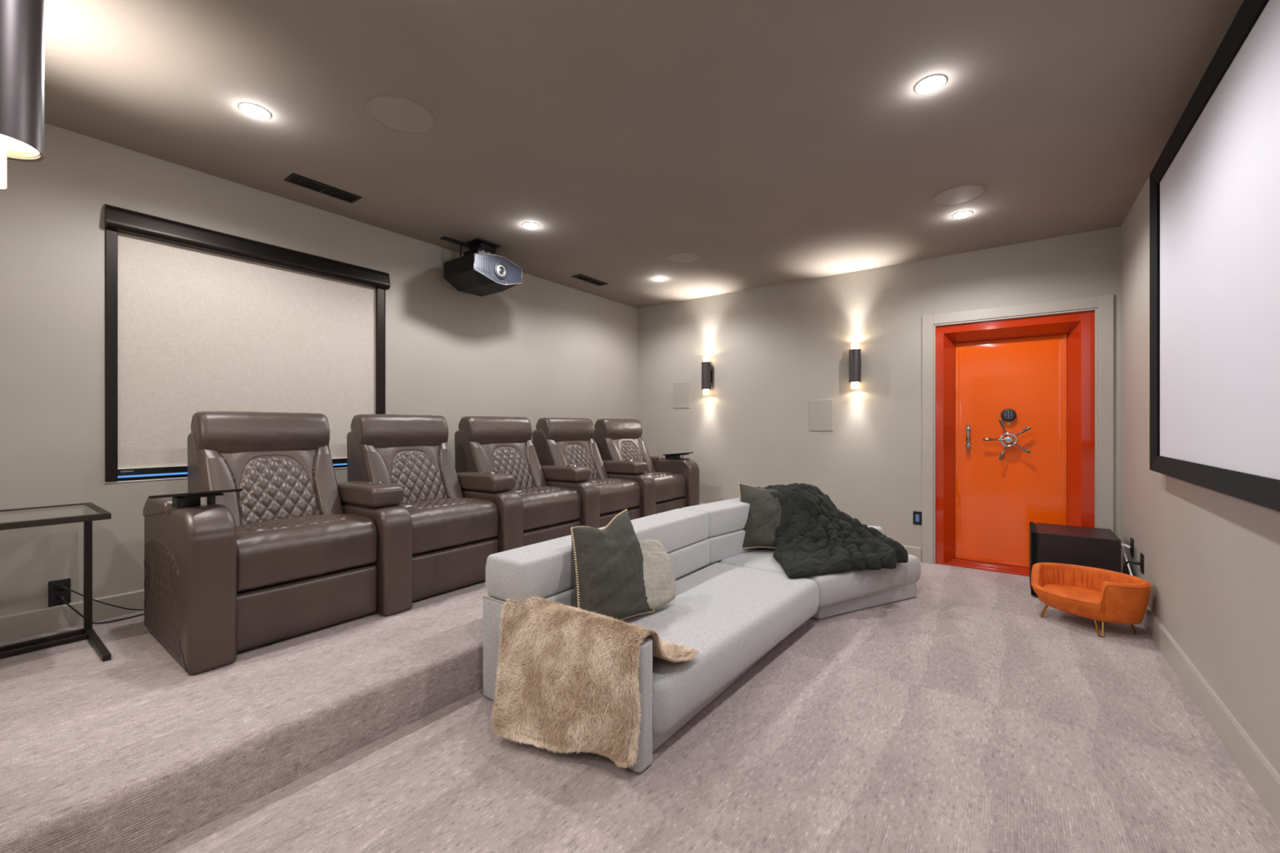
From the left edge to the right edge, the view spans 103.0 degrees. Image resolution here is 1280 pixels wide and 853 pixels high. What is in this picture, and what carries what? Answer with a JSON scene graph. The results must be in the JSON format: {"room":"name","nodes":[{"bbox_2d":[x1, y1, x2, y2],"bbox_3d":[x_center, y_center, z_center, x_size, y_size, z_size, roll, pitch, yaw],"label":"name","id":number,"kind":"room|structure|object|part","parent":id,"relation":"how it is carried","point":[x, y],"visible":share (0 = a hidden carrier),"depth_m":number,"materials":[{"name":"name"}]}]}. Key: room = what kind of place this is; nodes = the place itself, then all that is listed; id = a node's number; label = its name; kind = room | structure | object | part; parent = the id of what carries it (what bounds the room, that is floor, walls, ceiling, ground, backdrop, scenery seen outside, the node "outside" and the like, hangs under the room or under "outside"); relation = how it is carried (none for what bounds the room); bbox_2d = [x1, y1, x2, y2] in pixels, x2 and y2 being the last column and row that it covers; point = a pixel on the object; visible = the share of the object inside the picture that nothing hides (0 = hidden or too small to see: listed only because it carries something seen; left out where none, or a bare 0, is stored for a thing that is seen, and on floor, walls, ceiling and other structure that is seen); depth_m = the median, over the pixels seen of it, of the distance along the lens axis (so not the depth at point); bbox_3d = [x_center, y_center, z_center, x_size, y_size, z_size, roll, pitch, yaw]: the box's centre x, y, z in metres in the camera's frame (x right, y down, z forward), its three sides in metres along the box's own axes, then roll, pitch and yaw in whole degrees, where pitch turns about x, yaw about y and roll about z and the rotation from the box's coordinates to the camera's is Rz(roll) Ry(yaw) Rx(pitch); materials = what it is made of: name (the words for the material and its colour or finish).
{"room":"home theater","nodes":[
{"label":"home theater","id":0,"kind":"room"},
{"bbox_2d":[0,122,637,616],"bbox_3d":[-1.636,-0.138,4.419,0.120,2.735,5.505,0,0,36],"label":"wall","id":1,"kind":"structure","parent":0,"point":[535,348],"depth_m":2.77,"materials":[{"name":"beige paint"}]},
{"bbox_2d":[48,577,71,606],"bbox_3d":[-2.920,0.836,2.561,0.011,0.128,0.075,0,0,36],"label":"wall outlet","id":2,"kind":"object","parent":1,"relation":"attached to","point":[53,591],"visible":0.98,"depth_m":2.55,"materials":[{"name":"black plastic"}]},
{"bbox_2d":[54,583,64,591],"bbox_3d":[-2.918,0.812,2.559,0.005,0.036,0.033,0,0,36],"label":"socket","id":3,"kind":"object","parent":2,"relation":"attached to","point":[56,585],"depth_m":2.55,"materials":[{"name":"black plastic"}]},
{"bbox_2d":[54,592,64,600],"bbox_3d":[-2.918,0.858,2.559,0.005,0.036,0.033,0,0,36],"label":"socket","id":4,"kind":"object","parent":2,"relation":"attached to","point":[56,594],"depth_m":2.55,"materials":[{"name":"black plastic"}]},
{"bbox_2d":[0,589,144,641],"bbox_3d":[-1.582,0.960,4.379,0.015,0.115,5.265,0,0,36],"label":"baseboard","id":5,"kind":"structure","parent":1,"relation":"attached to","point":[20,624],"depth_m":2.56,"materials":[{"name":"paint"}]},
{"bbox_2d":[104,463,346,483],"bbox_3d":[-2.432,-0.437,3.324,0.114,1.478,1.493,0,0,36],"label":"window","id":6,"kind":"structure","parent":1,"relation":"attached to","point":[159,476],"depth_m":2.89,"materials":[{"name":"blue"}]},
{"bbox_2d":[104,204,390,482],"bbox_3d":[-2.385,-0.440,3.296,0.094,1.472,1.505,0,0,36],"label":"roller shade","id":7,"kind":"object","parent":1,"relation":"attached to","point":[197,319],"visible":0.91,"depth_m":3.09,"materials":[{"name":"beige fabric"}]},
{"bbox_3d":[-2.408,0.249,3.293,0.018,0.038,1.377,0,0,36],"label":"rail","id":8,"kind":"part","parent":7,"relation":"part of","materials":[{"name":"black metal"}]},
{"bbox_2d":[44,0,1244,308],"bbox_3d":[0.376,-1.555,3.083,4.945,0.100,5.735,0,0,36],"label":"ceiling","id":9,"kind":"structure","parent":0,"point":[770,142],"depth_m":2.46,"materials":[{"name":"beige paint"}]},
{"bbox_2d":[239,102,271,119],"bbox_3d":[-1.837,-1.496,2.429,0.124,0.021,0.124,0,0,36],"label":"recessed light","id":10,"kind":"object","parent":9,"relation":"in","point":[253,110],"visible":1,"depth_m":2.41,"materials":[{"name":"white plastic"}]},
{"bbox_2d":[284,173,361,203],"bbox_3d":[-2.000,-1.503,3.223,0.140,0.008,0.397,0,0,36],"label":"ceiling vent","id":11,"kind":"object","parent":9,"relation":"in","point":[295,179],"visible":1,"depth_m":3.21,"materials":[{"name":"brown metal"}]},
{"bbox_2d":[367,95,435,133],"bbox_3d":[-1.151,-1.504,2.465,0.300,0.010,0.300,0,0,36],"label":"ceiling speaker","id":12,"kind":"object","parent":9,"relation":"attached to","point":[397,113],"visible":1,"depth_m":2.45},
{"bbox_2d":[440,235,464,257],"bbox_3d":[-1.518,-1.442,4.124,0.070,0.126,0.190,0,0,36],"label":"mount","id":13,"kind":"object","parent":9,"relation":"attached to","point":[446,238],"visible":0.95,"depth_m":4.13,"materials":[{"name":"black metal"}]},
{"bbox_3d":[-1.518,-1.502,4.124,0.070,0.006,0.190,0,0,36],"label":"plate","id":14,"kind":"part","parent":13,"relation":"part of","materials":[{"name":"black metal"}]},
{"bbox_3d":[-1.469,-1.440,4.177,0.022,0.121,0.021,0,0,-32],"label":"cord","id":15,"kind":"part","parent":13,"relation":"part of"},
{"bbox_2d":[444,237,522,296],"bbox_3d":[-1.292,-1.313,4.201,0.433,0.383,0.473,0,0,36],"label":"projector","id":16,"kind":"object","parent":9,"relation":"hanging from","point":[481,271],"visible":1,"depth_m":4.09,"materials":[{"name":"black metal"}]},
{"bbox_2d":[475,255,491,275],"bbox_3d":[-1.217,-1.257,3.960,0.004,0.126,0.139,0,0,36],"label":"grille","id":17,"kind":"object","parent":16,"relation":"attached to","point":[483,263],"depth_m":3.96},
{"bbox_3d":[-1.133,-1.256,4.083,0.008,0.203,0.456,0,0,36],"label":"panel","id":18,"kind":"part","parent":16,"relation":"part of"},
{"bbox_3d":[-1.116,-1.248,4.090,0.011,0.064,0.064,0,0,36],"label":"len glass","id":19,"kind":"part","parent":16,"relation":"part of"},
{"bbox_2d":[506,264,520,281],"bbox_3d":[-1.040,-1.257,4.200,0.004,0.126,0.139,0,0,36],"label":"grille","id":20,"kind":"object","parent":16,"relation":"attached to","point":[513,271],"depth_m":4.20,"materials":[{"name":"grey plastic"}]},
{"bbox_2d":[522,222,539,229],"bbox_3d":[-0.818,-1.496,3.815,0.124,0.021,0.124,0,0,36],"label":"recessed light","id":21,"kind":"object","parent":9,"relation":"in","point":[530,225],"visible":1,"depth_m":3.79,"materials":[{"name":"white plastic"}]},
{"bbox_2d":[571,274,608,285],"bbox_3d":[-0.511,-1.503,5.236,0.130,0.008,0.425,0,0,36],"label":"ceiling vent","id":22,"kind":"object","parent":9,"relation":"in","point":[580,277],"visible":1,"depth_m":5.22,"materials":[{"name":"brown metal"}]},
{"bbox_2d":[653,277,665,281],"bbox_3d":[0.200,-1.496,5.201,0.124,0.021,0.124,0,0,36],"label":"recessed light","id":23,"kind":"object","parent":9,"relation":"in","point":[658,279],"visible":1,"depth_m":5.17,"materials":[{"name":"white plastic"}]},
{"bbox_2d":[666,251,700,263],"bbox_3d":[0.390,-1.504,4.538,0.300,0.010,0.300,0,0,36],"label":"ceiling speaker","id":24,"kind":"object","parent":9,"relation":"attached to","point":[683,257],"visible":1,"depth_m":4.52},
{"bbox_2d":[914,74,946,93],"bbox_3d":[1.278,-1.496,2.238,0.124,0.021,0.124,0,0,36],"label":"recessed light","id":25,"kind":"object","parent":9,"relation":"in","point":[931,83],"visible":1,"depth_m":2.22,"materials":[{"name":"white plastic"}]},
{"bbox_2d":[931,183,986,205],"bbox_3d":[2.070,-1.504,3.311,0.300,0.010,0.300,0,0,36],"label":"ceiling speaker","id":26,"kind":"object","parent":9,"relation":"attached to","point":[962,193],"visible":1,"depth_m":3.29},
{"bbox_2d":[951,210,972,218],"bbox_3d":[2.288,-1.496,3.613,0.124,0.021,0.124,0,0,36],"label":"recessed light","id":27,"kind":"object","parent":9,"relation":"in","point":[963,214],"visible":1,"depth_m":3.59,"materials":[{"name":"white plastic"}]},
{"bbox_2d":[149,558,1279,852],"bbox_3d":[-0.095,1.280,2.443,4.945,0.100,7.325,0,0,36],"label":"floor","id":28,"kind":"structure","parent":0,"point":[955,716],"depth_m":1.81,"materials":[{"name":"carpet"}]},
{"bbox_2d":[0,580,488,852],"bbox_3d":[-0.837,1.123,3.831,1.865,0.213,5.265,0,0,36],"label":"platform","id":29,"kind":"object","parent":28,"relation":"on","point":[133,751],"depth_m":1.83,"materials":[{"name":"carpet"}]},
{"bbox_2d":[0,502,111,662],"bbox_3d":[-2.637,0.698,2.199,0.525,0.639,0.422,0,0,36],"label":"side table","id":30,"kind":"object","parent":29,"relation":"on","point":[86,513],"visible":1,"depth_m":2.32,"materials":[{"name":"metal"}]},
{"bbox_3d":[-2.837,1.004,2.346,0.022,0.022,0.370,0,0,36],"label":"rail","id":31,"kind":"part","parent":30,"relation":"part of","materials":[{"name":"metal"}]},
{"bbox_3d":[-2.753,1.004,2.284,0.022,0.022,0.370,0,0,36],"label":"rail","id":32,"kind":"part","parent":30,"relation":"part of","materials":[{"name":"metal"}]},
{"bbox_3d":[-2.637,0.385,2.199,0.477,0.007,0.374,0,0,36],"label":"glass","id":33,"kind":"part","parent":30,"relation":"part of","materials":[{"name":"clear glass"}]},
{"bbox_3d":[-2.637,0.391,2.199,0.525,0.026,0.422,0,0,36],"label":"frame","id":34,"kind":"part","parent":30,"relation":"part of","materials":[{"name":"metal"}]},
{"bbox_3d":[-2.716,0.698,2.502,0.040,0.587,0.026,0,0,36],"label":"post","id":35,"kind":"part","parent":30,"relation":"part of","materials":[{"name":"metal"}]},
{"bbox_2d":[57,595,144,623],"bbox_3d":[-2.684,0.932,2.725,0.586,0.169,0.068,0,0,-42],"label":"power cord","id":36,"kind":"object","parent":29,"relation":"on","point":[60,597],"visible":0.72,"depth_m":2.57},
{"bbox_2d":[57,585,144,610],"bbox_3d":[-2.677,0.908,2.753,0.074,0.216,0.629,0,0,45],"label":"power cord","id":37,"kind":"object","parent":29,"relation":"on","point":[60,587],"visible":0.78,"depth_m":2.60,"materials":[{"name":"black rubber"}]},
{"bbox_2d":[142,411,377,675],"bbox_3d":[-1.943,0.468,2.594,0.844,1.097,0.861,0,0,36],"label":"recliner","id":38,"kind":"object","parent":29,"relation":"on","point":[260,548],"visible":1,"depth_m":2.45,"materials":[{"name":"brown leather"}]},
{"bbox_3d":[-2.096,0.680,2.357,0.810,0.674,0.165,0,0,36],"label":"armrest","id":39,"kind":"part","parent":38,"relation":"part of","materials":[{"name":"brown leather"}]},
{"bbox_2d":[148,488,242,505],"bbox_3d":[-1.955,0.326,2.245,0.321,0.102,0.283,0,0,36],"label":"tray","id":40,"kind":"object","parent":38,"relation":"on","point":[202,498],"depth_m":2.21,"materials":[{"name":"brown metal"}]},
{"bbox_3d":[-1.918,0.301,2.229,0.120,0.008,0.120,0,0,36],"label":"swivel plate","id":41,"kind":"part","parent":38,"relation":"part of","materials":[{"name":"black metal"}]},
{"bbox_3d":[-2.036,0.302,2.806,0.444,0.567,0.618,0,0,36],"label":"backrest","id":42,"kind":"part","parent":38,"relation":"part of","materials":[{"name":"brown leather"}]},
{"bbox_2d":[235,513,377,591],"bbox_3d":[-1.800,0.603,2.632,0.580,0.259,0.622,0,0,36],"label":"seat cushion","id":43,"kind":"object","parent":38,"relation":"on","point":[273,550],"depth_m":2.46,"materials":[{"name":"brown leather"}]},
{"bbox_2d":[337,413,498,616],"bbox_3d":[-1.455,0.468,3.259,0.844,1.096,0.803,0,0,36],"label":"recliner","id":44,"kind":"object","parent":29,"relation":"on","point":[433,540],"visible":0.94,"depth_m":3.16,"materials":[{"name":"brown leather"}]},
{"bbox_3d":[-1.593,0.732,2.974,0.730,0.569,0.165,0,0,36],"label":"armrest","id":45,"kind":"part","parent":44,"relation":"part of","materials":[{"name":"brown leather"}]},
{"bbox_3d":[-1.565,0.302,3.447,0.444,0.567,0.618,0,0,36],"label":"backrest","id":46,"kind":"part","parent":44,"relation":"part of","materials":[{"name":"brown leather"}]},
{"bbox_3d":[-1.327,0.456,2.894,0.045,0.010,0.045,0,0,36],"label":"control panel","id":47,"kind":"part","parent":44,"relation":"part of","materials":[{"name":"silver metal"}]},
{"bbox_2d":[397,497,498,554],"bbox_3d":[-1.329,0.603,3.273,0.580,0.259,0.622,0,0,36],"label":"seat cushion","id":48,"kind":"object","parent":44,"relation":"on","point":[439,524],"depth_m":3.11,"materials":[{"name":"brown leather"}]},
{"bbox_2d":[454,416,581,552],"bbox_3d":[-0.985,0.468,3.899,0.844,1.096,0.803,0,0,36],"label":"recliner","id":49,"kind":"object","parent":29,"relation":"on","point":[496,460],"visible":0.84,"depth_m":3.84,"materials":[{"name":"brown leather"}]},
{"bbox_3d":[-1.123,0.732,3.615,0.730,0.569,0.165,0,0,36],"label":"armrest","id":50,"kind":"part","parent":49,"relation":"part of","materials":[{"name":"brown leather"}]},
{"bbox_3d":[-1.095,0.302,4.087,0.444,0.567,0.618,0,0,36],"label":"backrest","id":51,"kind":"part","parent":49,"relation":"part of","materials":[{"name":"brown leather"}]},
{"bbox_2d":[508,486,581,530],"bbox_3d":[-0.858,0.603,3.914,0.580,0.259,0.622,0,0,36],"label":"seat cushion","id":52,"kind":"object","parent":49,"relation":"on","point":[544,508],"depth_m":3.76,"materials":[{"name":"brown leather"}]},
{"bbox_2d":[532,417,640,528],"bbox_3d":[-0.514,0.468,4.540,0.844,1.096,0.803,0,0,36],"label":"recliner","id":53,"kind":"object","parent":29,"relation":"on","point":[569,456],"visible":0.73,"depth_m":4.49,"materials":[{"name":"brown leather"}]},
{"bbox_3d":[-0.624,0.302,4.728,0.444,0.567,0.618,0,0,36],"label":"backrest","id":54,"kind":"part","parent":53,"relation":"part of","materials":[{"name":"brown leather"}]},
{"bbox_3d":[-0.652,0.732,4.256,0.730,0.569,0.165,0,0,36],"label":"armrest","id":55,"kind":"part","parent":53,"relation":"part of","materials":[{"name":"brown leather"}]},
{"bbox_2d":[586,478,640,514],"bbox_3d":[-0.388,0.603,4.554,0.580,0.259,0.622,0,0,36],"label":"seat cushion","id":56,"kind":"object","parent":53,"relation":"on","point":[616,495],"depth_m":4.40,"materials":[{"name":"brown leather"}]},
{"bbox_2d":[593,418,699,517],"bbox_3d":[0.026,0.468,5.275,0.844,1.097,1.037,0,0,36],"label":"recliner","id":57,"kind":"object","parent":29,"relation":"on","point":[668,482],"visible":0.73,"depth_m":5.18,"materials":[{"name":"brown leather"}]},
{"bbox_3d":[-0.153,0.302,5.369,0.444,0.567,0.618,0,0,36],"label":"backrest","id":58,"kind":"part","parent":57,"relation":"part of","materials":[{"name":"brown leather"}]},
{"bbox_3d":[-0.181,0.732,4.896,0.730,0.569,0.165,0,0,36],"label":"armrest","id":59,"kind":"part","parent":57,"relation":"part of","materials":[{"name":"brown leather"}]},
{"bbox_2d":[643,471,685,502],"bbox_3d":[0.083,0.603,5.195,0.580,0.259,0.622,0,0,36],"label":"seat cushion","id":60,"kind":"object","parent":57,"relation":"on","point":[670,486],"depth_m":5.05,"materials":[{"name":"brown leather"}]},
{"bbox_3d":[0.265,0.680,5.571,0.810,0.674,0.190,0,0,36],"label":"armrest","id":61,"kind":"part","parent":57,"relation":"part of","materials":[{"name":"brown leather"}]},
{"bbox_2d":[662,452,693,458],"bbox_3d":[0.406,0.326,5.460,0.324,0.102,0.288,0,0,36],"label":"tray","id":62,"kind":"object","parent":57,"relation":"on","point":[677,455],"depth_m":5.43,"materials":[{"name":"brown metal"}]},
{"bbox_2d":[482,497,920,773],"bbox_3d":[0.620,0.903,3.197,3.165,0.645,1.232,0,0,-43],"label":"sectional sofa","id":63,"kind":"object","parent":28,"relation":"on","point":[732,604],"visible":0.45,"depth_m":2.54,"materials":[{"name":"grey fabric"}]},
{"bbox_3d":[-0.333,1.000,2.084,0.895,0.451,0.090,0,0,36],"label":"armrest","id":64,"kind":"part","parent":63,"relation":"part of","materials":[{"name":"grey fabric"}]},
{"bbox_2d":[491,595,699,768],"bbox_3d":[-0.198,0.962,2.064,0.839,0.472,0.505,0,0,22],"label":"fur throw","id":65,"kind":"object","parent":63,"relation":"on","point":[568,676],"visible":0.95,"depth_m":1.91,"materials":[{"name":"beige fur"}]},
{"bbox_2d":[570,508,654,620],"bbox_3d":[-0.155,0.677,2.428,0.278,0.479,0.535,0,0,36],"label":"throw pillow","id":66,"kind":"object","parent":63,"relation":"on","point":[608,561],"visible":0.84,"depth_m":2.35,"materials":[{"name":"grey fabric"}]},
{"bbox_2d":[638,539,676,609],"bbox_3d":[0.005,0.758,2.585,0.411,0.326,0.237,0,0,-39],"label":"throw pillow","id":67,"kind":"object","parent":63,"relation":"on","point":[660,582],"visible":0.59,"depth_m":2.57,"materials":[{"name":"beige fabric"}]},
{"bbox_3d":[-0.101,1.000,2.941,0.245,0.451,1.580,0,0,36],"label":"frame","id":68,"kind":"part","parent":63,"relation":"part of","materials":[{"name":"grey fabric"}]},
{"bbox_3d":[0.665,1.000,3.874,0.258,0.451,0.872,0,0,44],"label":"frame","id":69,"kind":"part","parent":63,"relation":"part of","materials":[{"name":"grey fabric"}]},
{"bbox_2d":[681,497,750,537],"bbox_3d":[0.648,0.677,3.845,0.266,0.192,0.809,0,0,45],"label":"cushion","id":70,"kind":"object","parent":63,"relation":"on","point":[727,518],"depth_m":3.66,"materials":[{"name":"grey fabric"}]},
{"bbox_2d":[737,482,782,549],"bbox_3d":[0.958,0.675,3.912,0.394,0.470,0.391,0,0,7],"label":"throw pillow","id":71,"kind":"object","parent":63,"relation":"on","point":[765,511],"visible":0.59,"depth_m":3.79,"materials":[{"name":"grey fabric"}]},
{"bbox_2d":[755,483,908,577],"bbox_3d":[1.372,0.697,3.695,0.979,0.483,1.140,0,0,-3],"label":"throw","id":72,"kind":"object","parent":63,"relation":"on","point":[813,536],"visible":0.92,"depth_m":3.59,"materials":[{"name":"black fabric"}]},
{"bbox_3d":[1.433,1.011,4.084,1.027,0.426,0.247,0,0,9],"label":"frame","id":73,"kind":"part","parent":63,"relation":"part of","materials":[{"name":"grey fabric"}]},
{"bbox_2d":[1029,521,1120,595],"bbox_3d":[3.140,0.993,3.704,0.475,0.474,0.475,0,0,36],"label":"subwoofer","id":74,"kind":"object","parent":28,"relation":"on","point":[1091,547],"visible":0.41,"depth_m":3.55,"materials":[{"name":"black wood"}]},
{"bbox_2d":[1029,521,1035,595],"bbox_3d":[2.959,0.986,3.836,0.028,0.460,0.475,0,0,36],"label":"grille","id":75,"kind":"object","parent":74,"relation":"attached to","point":[1032,526],"depth_m":3.65,"materials":[{"name":"black fabric"}]},
{"bbox_2d":[1031,562,1151,637],"bbox_3d":[2.766,1.063,3.149,0.396,0.336,0.579,0,0,-34],"label":"pet bed","id":76,"kind":"object","parent":28,"relation":"on","point":[1103,595],"visible":1,"depth_m":3.09,"materials":[{"name":"orange fabric"}]},
{"bbox_3d":[2.603,1.181,3.272,0.046,0.101,0.051,0,0,36],"label":"leg","id":77,"kind":"part","parent":76,"relation":"part of","materials":[{"name":"gold metal"}]},
{"bbox_2d":[1042,584,1100,600],"bbox_3d":[2.766,1.081,3.148,0.443,0.098,0.363,0,0,36],"label":"cushion","id":78,"kind":"object","parent":76,"relation":"on","point":[1050,592],"depth_m":3.18,"materials":[{"name":"orange fabric"}]},
{"bbox_3d":[2.696,1.181,2.983,0.051,0.101,0.042,0,0,23],"label":"leg","id":79,"kind":"part","parent":76,"relation":"part of","materials":[{"name":"gold metal"}]},
{"bbox_3d":[2.930,1.181,3.031,0.045,0.101,0.051,0,0,36],"label":"leg","id":80,"kind":"part","parent":76,"relation":"part of","materials":[{"name":"gold metal"}]},
{"bbox_2d":[1123,560,1140,573],"bbox_3d":[3.169,1.039,3.288,0.050,0.364,0.161,0,0,23],"label":"power cord","id":81,"kind":"object","parent":28,"relation":"on","point":[1127,562],"visible":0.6,"depth_m":3.27,"materials":[{"name":"black plastic"}]},
{"bbox_2d":[637,226,1120,547],"bbox_3d":[1.902,-0.138,5.161,4.945,2.735,0.120,0,0,36],"label":"wall","id":82,"kind":"structure","parent":0,"point":[771,350],"depth_m":5.07,"materials":[{"name":"beige paint"}]},
{"bbox_2d":[672,381,689,408],"bbox_3d":[0.496,-0.373,6.114,0.238,0.317,0.011,0,0,36],"label":"wall speaker","id":83,"kind":"object","parent":82,"relation":"attached to","point":[681,390],"visible":1,"depth_m":6.11,"materials":[{"name":"paint"}]},
{"bbox_2d":[701,356,712,395],"bbox_3d":[0.765,-0.576,5.840,0.106,0.432,0.130,0,0,36],"label":"wall sconce","id":84,"kind":"object","parent":82,"relation":"attached to","point":[706,372],"visible":1,"depth_m":5.79,"materials":[{"name":"brown metal"}]},
{"bbox_2d":[702,356,709,361],"bbox_3d":[0.758,-0.753,5.831,0.068,0.077,0.068,0,0,36],"label":"diffuser","id":85,"kind":"object","parent":84,"relation":"attached to","point":[704,358],"depth_m":5.80,"materials":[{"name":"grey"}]},
{"bbox_2d":[702,389,709,395],"bbox_3d":[0.758,-0.399,5.831,0.068,0.078,0.068,0,0,36],"label":"diffuser","id":86,"kind":"object","parent":84,"relation":"attached to","point":[705,392],"depth_m":5.80,"materials":[{"name":"white glass"}]},
{"bbox_3d":[0.758,-0.577,5.831,0.106,0.314,0.106,0,0,36],"label":"lamp shade","id":87,"kind":"part","parent":84,"relation":"part of","materials":[{"name":"brown metal"}]},
{"bbox_2d":[699,502,921,562],"bbox_3d":[1.790,1.066,5.160,4.495,0.328,0.015,0,0,36],"label":"baseboard","id":88,"kind":"structure","parent":82,"relation":"attached to","point":[915,551],"depth_m":4.63,"materials":[{"name":"paint"}]},
{"bbox_2d":[808,399,833,431],"bbox_3d":[1.827,-0.110,5.137,0.236,0.319,0.011,0,0,36],"label":"wall speaker","id":89,"kind":"object","parent":82,"relation":"attached to","point":[820,411],"visible":1,"depth_m":5.13,"materials":[{"name":"fabric"}]},
{"bbox_2d":[848,342,861,388],"bbox_3d":[2.067,-0.576,4.884,0.106,0.432,0.130,0,0,36],"label":"wall sconce","id":90,"kind":"object","parent":82,"relation":"attached to","point":[855,353],"visible":1,"depth_m":4.84,"materials":[{"name":"brown metal"}]},
{"bbox_2d":[851,342,858,349],"bbox_3d":[2.060,-0.753,4.875,0.068,0.077,0.068,0,0,36],"label":"diffuser","id":91,"kind":"object","parent":90,"relation":"attached to","point":[855,345],"depth_m":4.85,"materials":[{"name":"grey glass"}]},
{"bbox_2d":[851,382,858,388],"bbox_3d":[2.060,-0.399,4.875,0.068,0.078,0.068,0,0,36],"label":"diffuser","id":92,"kind":"object","parent":90,"relation":"attached to","point":[854,384],"depth_m":4.85,"materials":[{"name":"grey glass"}]},
{"bbox_2d":[913,511,921,524],"bbox_3d":[2.522,0.835,4.625,0.070,0.120,0.009,0,0,36],"label":"wall outlet","id":93,"kind":"object","parent":82,"relation":"attached to","point":[917,515],"visible":1,"depth_m":4.62,"materials":[{"name":"grey plastic"}]},
{"bbox_2d":[915,514,919,521],"bbox_3d":[2.521,0.835,4.624,0.028,0.066,0.005,0,0,36],"label":"night light","id":94,"kind":"object","parent":93,"relation":"attached to","point":[917,515],"depth_m":4.62,"materials":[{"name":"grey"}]},
{"bbox_2d":[935,310,1094,576],"bbox_3d":[3.180,0.169,4.379,1.064,2.122,0.350,0,0,36],"label":"door","id":95,"kind":"structure","parent":82,"relation":"in","point":[1015,397],"depth_m":4.35,"materials":[{"name":"orange paint"}]},
{"bbox_3d":[2.918,0.100,4.521,0.044,0.220,0.079,0,0,36],"label":"pull handle","id":96,"kind":"part","parent":95,"relation":"part of","materials":[{"name":"silver metal"}]},
{"bbox_2d":[921,293,1113,564],"bbox_3d":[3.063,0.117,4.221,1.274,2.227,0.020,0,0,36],"label":"trim","id":97,"kind":"structure","parent":82,"relation":"attached to","point":[1104,304],"depth_m":4.01,"materials":[{"name":"paint"}]},
{"bbox_2d":[1120,176,1279,775],"bbox_3d":[2.123,-0.138,1.657,0.120,2.735,5.506,0,0,36],"label":"wall","id":98,"kind":"structure","parent":0,"point":[1212,557],"depth_m":2.30,"materials":[{"name":"beige paint"}]},
{"bbox_2d":[1120,541,1133,575],"bbox_3d":[3.230,0.987,3.353,0.058,0.387,0.398,0,0,36],"label":"cable","id":99,"kind":"object","parent":98,"relation":"attached to","point":[1122,544],"visible":0.54,"depth_m":3.42,"materials":[{"name":"white plastic"}]},
{"bbox_2d":[1129,537,1133,556],"bbox_3d":[3.354,0.825,3.467,0.015,0.120,0.072,0,0,36],"label":"wall outlet","id":100,"kind":"object","parent":98,"relation":"attached to","point":[1131,544],"visible":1,"depth_m":3.45,"materials":[{"name":"black plastic"}]},
{"bbox_2d":[1139,552,1144,573],"bbox_3d":[3.166,0.865,3.208,0.015,0.120,0.072,0,0,36],"label":"wall outlet","id":101,"kind":"object","parent":98,"relation":"attached to","point":[1142,556],"visible":1,"depth_m":3.18,"materials":[{"name":"black plastic"}]},
{"bbox_2d":[1139,558,1142,568],"bbox_3d":[3.163,0.865,3.211,0.007,0.060,0.036,0,0,36],"label":"socket","id":102,"kind":"object","parent":101,"relation":"attached to","point":[1140,559],"depth_m":3.20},
{"bbox_2d":[1120,572,1279,827],"bbox_3d":[2.069,1.161,1.697,0.015,0.137,5.265,0,0,36],"label":"baseboard","id":103,"kind":"structure","parent":98,"relation":"attached to","point":[1262,776],"depth_m":1.97,"materials":[{"name":"paint"}]},
{"bbox_2d":[1149,0,1279,511],"bbox_3d":[2.022,-0.570,1.663,0.088,1.620,2.735,0,0,36],"label":"projection screen","id":104,"kind":"object","parent":98,"relation":"attached to","point":[1215,183],"visible":1,"depth_m":1.89,"materials":[{"name":"white fabric"}]},
{"bbox_3d":[2.789,-0.570,2.745,0.045,1.618,0.083,0,0,36],"label":"frame rail","id":105,"kind":"part","parent":104,"relation":"part of","materials":[{"name":"black metal"}]},
{"bbox_3d":[2.004,-1.339,1.676,0.045,0.083,2.733,0,0,36],"label":"frame rail","id":106,"kind":"part","parent":104,"relation":"part of","materials":[{"name":"black fabric"}]},
{"bbox_3d":[2.004,0.199,1.676,0.045,0.083,2.733,0,0,36],"label":"frame rail","id":107,"kind":"part","parent":104,"relation":"part of","materials":[{"name":"black metal"}]},
{"bbox_3d":[-1.238,-0.137,0.785,4.825,2.735,0.120,0,0,36],"label":"wall","id":108,"kind":"structure","parent":0,"visible":0},
{"bbox_2d":[0,0,44,188],"bbox_3d":[-0.973,-0.576,0.746,0.106,0.432,0.130,0,0,36],"label":"wall sconce","id":109,"kind":"object","parent":108,"relation":"attached to","point":[21,21],"visible":1,"depth_m":0.76,"materials":[{"name":"brown metal"}]},
{"bbox_2d":[0,134,6,188],"bbox_3d":[-0.966,-0.399,0.756,0.032,0.078,0.032,0,0,36],"label":"diffuser","id":110,"kind":"object","parent":109,"relation":"attached to","point":[2,138],"depth_m":0.76,"materials":[{"name":"grey glass"}]}
]}

